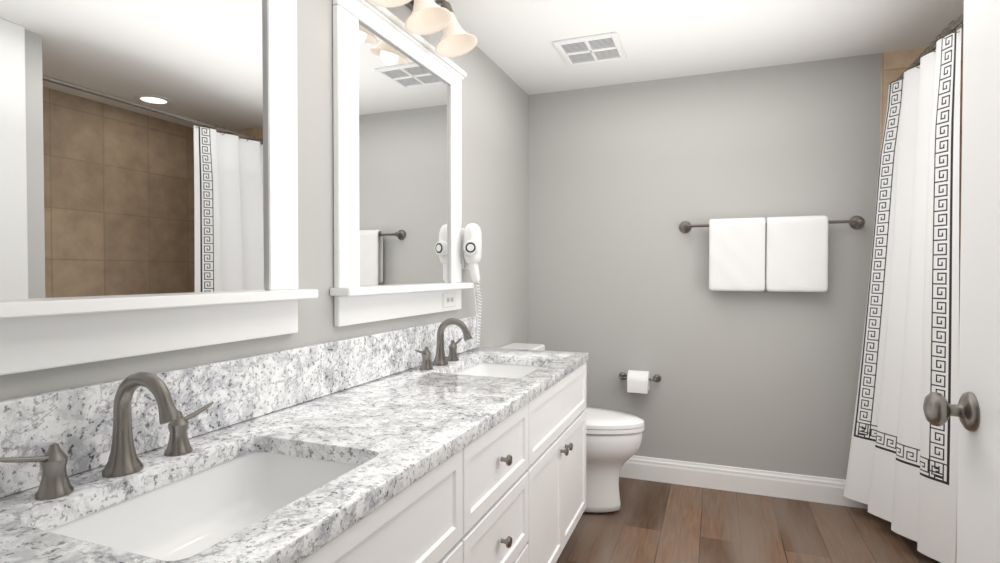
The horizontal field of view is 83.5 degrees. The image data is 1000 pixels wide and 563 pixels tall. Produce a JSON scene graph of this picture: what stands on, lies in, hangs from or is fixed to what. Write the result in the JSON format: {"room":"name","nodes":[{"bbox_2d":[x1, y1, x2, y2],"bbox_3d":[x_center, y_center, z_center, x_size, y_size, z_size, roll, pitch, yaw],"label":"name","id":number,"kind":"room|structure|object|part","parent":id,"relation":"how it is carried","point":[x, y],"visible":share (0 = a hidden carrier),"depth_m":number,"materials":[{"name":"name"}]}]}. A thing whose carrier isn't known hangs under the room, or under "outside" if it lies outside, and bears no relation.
{"room":"bathroom","nodes":[
{"label":"bathroom","id":0,"kind":"room"},
{"bbox_2d":[0,0,317,375],"bbox_3d":[-0.749,-0.412,1.197,0.076,1.142,0.994,0,1,21],"label":"mirror","id":1,"kind":"object","parent":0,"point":[148,176],"visible":1,"depth_m":1.21,"materials":[{"name":"mirror"}]},
{"label":"glass","id":2,"kind":"part","parent":1,"relation":"part of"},
{"bbox_2d":[0,0,528,400],"bbox_3d":[-0.641,0.027,1.736,0.100,2.480,4.580,0,1,21],"label":"wall","id":3,"kind":"structure","parent":0,"point":[495,117],"depth_m":1.98,"materials":[{"name":"grey paint"}]},
{"bbox_2d":[0,315,478,494],"bbox_3d":[-0.563,0.279,1.770,0.020,0.165,2.488,0,1,21],"label":"backsplash","id":4,"kind":"structure","parent":3,"relation":"attached to","point":[248,387],"depth_m":1.48,"materials":[{"name":"grey stone"}]},
{"bbox_2d":[370,0,476,56],"bbox_3d":[-0.305,-1.058,2.092,0.255,0.233,0.658,0,1,21],"label":"sconce","id":5,"kind":"object","parent":3,"relation":"attached to","point":[426,17],"visible":1,"depth_m":2.15,"materials":[{"name":"white glass"}]},
{"bbox_3d":[-0.351,-1.020,1.854,0.171,0.166,0.178,0,1,21],"label":"lamp shade","id":6,"kind":"part","parent":5,"relation":"part of","materials":[{"name":"beige glass"}]},
{"bbox_3d":[-0.266,-1.024,2.078,0.171,0.166,0.178,0,1,21],"label":"lamp shade","id":7,"kind":"part","parent":5,"relation":"part of","materials":[{"name":"beige glass"}]},
{"bbox_3d":[-0.263,-1.154,2.332,0.083,0.036,0.020,0,1,21],"label":"arm","id":8,"kind":"part","parent":5,"relation":"part of"},
{"bbox_2d":[440,0,454,19],"bbox_3d":[-0.217,-1.125,2.315,0.059,0.066,0.054,0,1,21],"label":"socket","id":9,"kind":"object","parent":5,"relation":"attached to","point":[443,3],"depth_m":2.30,"materials":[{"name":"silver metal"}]},
{"bbox_3d":[-0.179,-1.028,2.302,0.171,0.166,0.178,0,1,21],"label":"lamp shade","id":10,"kind":"part","parent":5,"relation":"part of","materials":[{"name":"beige glass"}]},
{"bbox_2d":[462,223,481,343],"bbox_3d":[-0.138,0.018,2.729,0.124,0.596,0.189,0,1,21],"label":"hair dryer","id":11,"kind":"object","parent":3,"relation":"attached to","point":[471,244],"visible":1,"depth_m":2.68,"materials":[{"name":"white plastic"}]},
{"bbox_3d":[-0.173,-0.160,2.768,0.028,0.200,0.096,0,1,21],"label":"plate","id":12,"kind":"part","parent":11,"relation":"part of","materials":[{"name":"white plastic"}]},
{"bbox_2d":[465,242,475,252],"bbox_3d":[-0.139,-0.160,2.636,0.046,0.048,0.019,0,1,21],"label":"grille","id":13,"kind":"object","parent":11,"relation":"attached to","point":[470,247],"depth_m":2.63,"materials":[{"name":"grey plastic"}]},
{"bbox_3d":[-0.126,0.121,2.814,0.041,0.381,0.025,0,1,21],"label":"cord","id":14,"kind":"part","parent":11,"relation":"part of","materials":[{"name":"white plastic"}]},
{"bbox_3d":[-0.112,0.160,2.762,0.056,0.311,0.093,0,1,21],"label":"cord","id":15,"kind":"part","parent":11,"relation":"part of","materials":[{"name":"white plastic"}]},
{"bbox_2d":[330,0,473,326],"bbox_3d":[-0.340,-0.430,2.261,0.076,1.142,0.994,0,1,21],"label":"mirror","id":16,"kind":"object","parent":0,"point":[397,113],"visible":1,"depth_m":2.14,"materials":[{"name":"mirror"}]},
{"label":"glass","id":17,"kind":"part","parent":16,"relation":"part of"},
{"bbox_2d":[442,292,456,307],"bbox_3d":[-0.233,0.085,2.592,0.004,0.066,0.136,0,1,21],"label":"outlet plate","id":18,"kind":"object","parent":16,"relation":"attached to","point":[449,299],"depth_m":2.59,"materials":[{"name":"white plastic"}]},
{"bbox_2d":[434,0,963,94],"bbox_3d":[0.741,-1.254,1.184,3.060,0.100,4.580,0,1,21],"label":"ceiling","id":19,"kind":"structure","parent":0,"point":[658,39],"depth_m":2.77,"materials":[{"name":"white paint"}]},
{"bbox_2d":[554,32,625,66],"bbox_3d":[0.484,-1.225,2.971,0.320,0.016,0.340,0,1,21],"label":"ceiling vent","id":20,"kind":"object","parent":19,"relation":"in","point":[599,48],"visible":1,"depth_m":2.95,"materials":[{"name":"white plastic"}]},
{"bbox_2d":[528,53,880,479],"bbox_3d":[1.142,-0.001,3.450,2.000,2.480,0.100,0,1,21],"label":"wall","id":21,"kind":"structure","parent":0,"point":[625,180],"depth_m":3.36,"materials":[{"name":"grey paint"}]},
{"bbox_2d":[619,370,660,393],"bbox_3d":[0.854,0.611,3.449,0.258,0.126,0.126,0,1,21],"label":"toilet paper holder","id":22,"kind":"object","parent":21,"relation":"attached to","point":[638,381],"visible":1,"depth_m":3.40,"materials":[{"name":"white paper"}]},
{"bbox_3d":[0.765,0.598,3.510,0.048,0.048,0.076,0,1,21],"label":"post","id":23,"kind":"part","parent":22,"relation":"part of","materials":[{"name":"silver metal"}]},
{"bbox_3d":[0.961,0.599,3.435,0.048,0.048,0.076,0,1,21],"label":"post","id":24,"kind":"part","parent":22,"relation":"part of","materials":[{"name":"silver metal"}]},
{"bbox_2d":[619,455,867,508],"bbox_3d":[1.163,1.169,3.399,2.090,0.142,0.016,0,1,21],"label":"baseboard","id":25,"kind":"structure","parent":21,"relation":"attached to","point":[817,489],"depth_m":3.29,"materials":[{"name":"white paint"}]},
{"bbox_2d":[679,215,864,291],"bbox_3d":[1.522,-0.154,3.190,0.969,0.421,0.108,0,1,21],"label":"towel rail","id":26,"kind":"object","parent":21,"relation":"attached to","point":[783,254],"visible":1,"depth_m":3.14,"materials":[{"name":"white fabric"}]},
{"bbox_3d":[1.109,-0.330,3.358,0.074,0.074,0.086,0,1,21],"label":"post","id":27,"kind":"part","parent":26,"relation":"part of","materials":[{"name":"silver metal"}]},
{"bbox_2d":[708,217,765,291],"bbox_3d":[1.366,-0.154,3.235,0.302,0.424,0.082,0,1,21],"label":"towel","id":28,"kind":"object","parent":26,"relation":"hanging from","point":[737,246],"depth_m":3.20,"materials":[{"name":"white fabric"}]},
{"bbox_2d":[765,215,828,291],"bbox_3d":[1.652,-0.152,3.125,0.308,0.424,0.082,0,1,21],"label":"towel","id":29,"kind":"object","parent":26,"relation":"hanging from","point":[796,247],"depth_m":3.09,"materials":[{"name":"white fabric"}]},
{"bbox_3d":[1.944,-0.324,3.037,0.074,0.074,0.086,0,1,21],"label":"post","id":30,"kind":"part","parent":26,"relation":"part of","materials":[{"name":"silver metal"}]},
{"bbox_2d":[556,477,939,562],"bbox_3d":[0.741,1.325,1.226,3.060,0.100,4.580,0,1,21],"label":"floor","id":31,"kind":"structure","parent":0,"point":[653,522],"depth_m":2.79,"materials":[{"name":"brown wood"}]},
{"bbox_2d":[288,359,588,562],"bbox_3d":[-0.284,0.835,1.661,0.624,0.866,2.468,0,1,21],"label":"bathroom vanity","id":32,"kind":"object","parent":31,"relation":"on","point":[515,492],"depth_m":1.60,"materials":[{"name":"white paint"}]},
{"bbox_2d":[0,347,587,562],"bbox_3d":[-0.293,0.382,1.668,0.598,0.039,2.488,0,1,21],"label":"countertop","id":33,"kind":"structure","parent":32,"relation":"on","point":[398,425],"depth_m":1.25,"materials":[{"name":"grey stone"}]},
{"bbox_2d":[0,371,215,502],"bbox_3d":[-0.687,0.273,1.077,0.181,0.199,0.422,0,1,21],"label":"faucet","id":34,"kind":"object","parent":33,"relation":"on","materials":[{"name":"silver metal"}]},
{"bbox_2d":[48,443,359,558],"bbox_3d":[-0.510,0.480,1.050,0.404,0.160,0.544,0,1,21],"label":"sink","id":35,"kind":"object","parent":33,"relation":"in","point":[175,515],"depth_m":1.20,"materials":[{"name":"white ceramic"}]},
{"bbox_2d":[412,318,475,370],"bbox_3d":[-0.199,0.252,2.346,0.181,0.199,0.422,0,1,21],"label":"faucet","id":36,"kind":"object","parent":33,"relation":"on","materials":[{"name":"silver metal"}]},
{"bbox_2d":[456,359,539,378],"bbox_3d":[-0.009,0.459,2.357,0.404,0.160,0.544,0,1,21],"label":"sink","id":37,"kind":"object","parent":33,"relation":"in","point":[482,366],"depth_m":2.60,"materials":[{"name":"white ceramic"}]},
{"bbox_3d":[-0.180,0.883,1.181,0.019,0.476,0.446,0,1,21],"label":"door","id":38,"kind":"part","parent":32,"relation":"part of","materials":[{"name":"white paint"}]},
{"bbox_3d":[-0.005,0.516,1.628,0.019,0.220,0.514,0,1,21],"label":"drawer","id":39,"kind":"part","parent":32,"relation":"part of","materials":[{"name":"white paint"}]},
{"bbox_3d":[-0.005,0.754,1.632,0.019,0.232,0.514,0,1,21],"label":"drawer","id":40,"kind":"part","parent":32,"relation":"part of","materials":[{"name":"white paint"}]},
{"bbox_3d":[-0.005,0.998,1.636,0.019,0.232,0.514,0,1,21],"label":"drawer","id":41,"kind":"part","parent":32,"relation":"part of","materials":[{"name":"white paint"}]},
{"bbox_3d":[0.018,0.516,1.619,0.032,0.032,0.032,0,1,21],"label":"knob","id":42,"kind":"part","parent":32,"relation":"part of","materials":[{"name":"silver metal"}]},
{"bbox_3d":[0.018,0.754,1.623,0.032,0.032,0.032,0,1,21],"label":"knob","id":43,"kind":"part","parent":32,"relation":"part of","materials":[{"name":"silver metal"}]},
{"bbox_3d":[0.169,0.868,2.087,0.019,0.476,0.446,0,1,21],"label":"door","id":44,"kind":"part","parent":32,"relation":"part of","materials":[{"name":"white paint"}]},
{"bbox_3d":[0.260,0.683,2.252,0.032,0.032,0.032,0,1,21],"label":"knob","id":45,"kind":"part","parent":32,"relation":"part of","materials":[{"name":"silver metal"}]},
{"bbox_3d":[0.285,0.682,2.317,0.032,0.032,0.032,0,1,21],"label":"knob","id":46,"kind":"part","parent":32,"relation":"part of","materials":[{"name":"silver metal"}]},
{"bbox_3d":[0.329,0.861,2.506,0.019,0.476,0.446,0,1,21],"label":"door","id":47,"kind":"part","parent":32,"relation":"part of","materials":[{"name":"white paint"}]},
{"bbox_2d":[500,343,644,512],"bbox_3d":[0.382,0.812,3.113,0.823,0.861,0.430,0,1,21],"label":"toilet","id":48,"kind":"object","parent":31,"relation":"on","point":[613,440],"visible":0.42,"depth_m":2.96,"materials":[{"name":"white ceramic"}]},
{"bbox_3d":[0.097,0.402,3.215,0.214,0.044,0.430,0,1,21],"label":"tank lid","id":49,"kind":"part","parent":48,"relation":"part of","materials":[{"name":"white ceramic"}]},
{"bbox_3d":[0.472,1.016,3.081,0.615,0.456,0.376,0,1,21],"label":"bowl","id":50,"kind":"part","parent":48,"relation":"part of","materials":[{"name":"white ceramic"}]},
{"bbox_3d":[0.484,0.755,3.073,0.604,0.062,0.386,0,1,21],"label":"seat lid","id":51,"kind":"part","parent":48,"relation":"part of","materials":[{"name":"white ceramic"}]},
{"bbox_2d":[940,473,957,562],"bbox_3d":[2.188,1.062,2.064,0.755,0.400,1.764,0,1,21],"label":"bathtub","id":52,"kind":"object","parent":31,"relation":"on","point":[956,533],"depth_m":2.30,"materials":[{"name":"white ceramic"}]},
{"bbox_2d":[844,11,963,562],"bbox_3d":[1.704,0.050,2.234,0.273,2.227,1.768,0,1,21],"label":"shower curtain","id":53,"kind":"object","parent":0,"point":[902,472],"visible":1,"depth_m":2.52,"materials":[{"name":"white fabric"}]},
{"bbox_2d":[880,43,962,324],"bbox_3d":[2.524,0.008,2.920,0.960,2.480,0.100,0,1,21],"label":"tiled wall","id":54,"kind":"structure","parent":0,"point":[895,65],"depth_m":3.00,"materials":[{"name":"brown tile"}]},
{"bbox_3d":[0.746,0.055,-0.023,0.450,2.480,0.330,0,1,21],"label":"wall","id":55,"kind":"structure","parent":0,"visible":0},
{"bbox_2d":[923,0,999,562],"bbox_3d":[0.707,0.238,0.664,0.109,2.068,0.910,0,1,21],"label":"door","id":56,"kind":"structure","parent":55,"relation":"in","point":[978,508],"depth_m":1.00,"materials":[{"name":"white paint"}]},
{"bbox_3d":[0.830,0.238,1.038,0.071,0.072,0.072,0,1,21],"label":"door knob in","id":57,"kind":"part","parent":56,"relation":"part of","materials":[{"name":"silver metal"}]}
]}

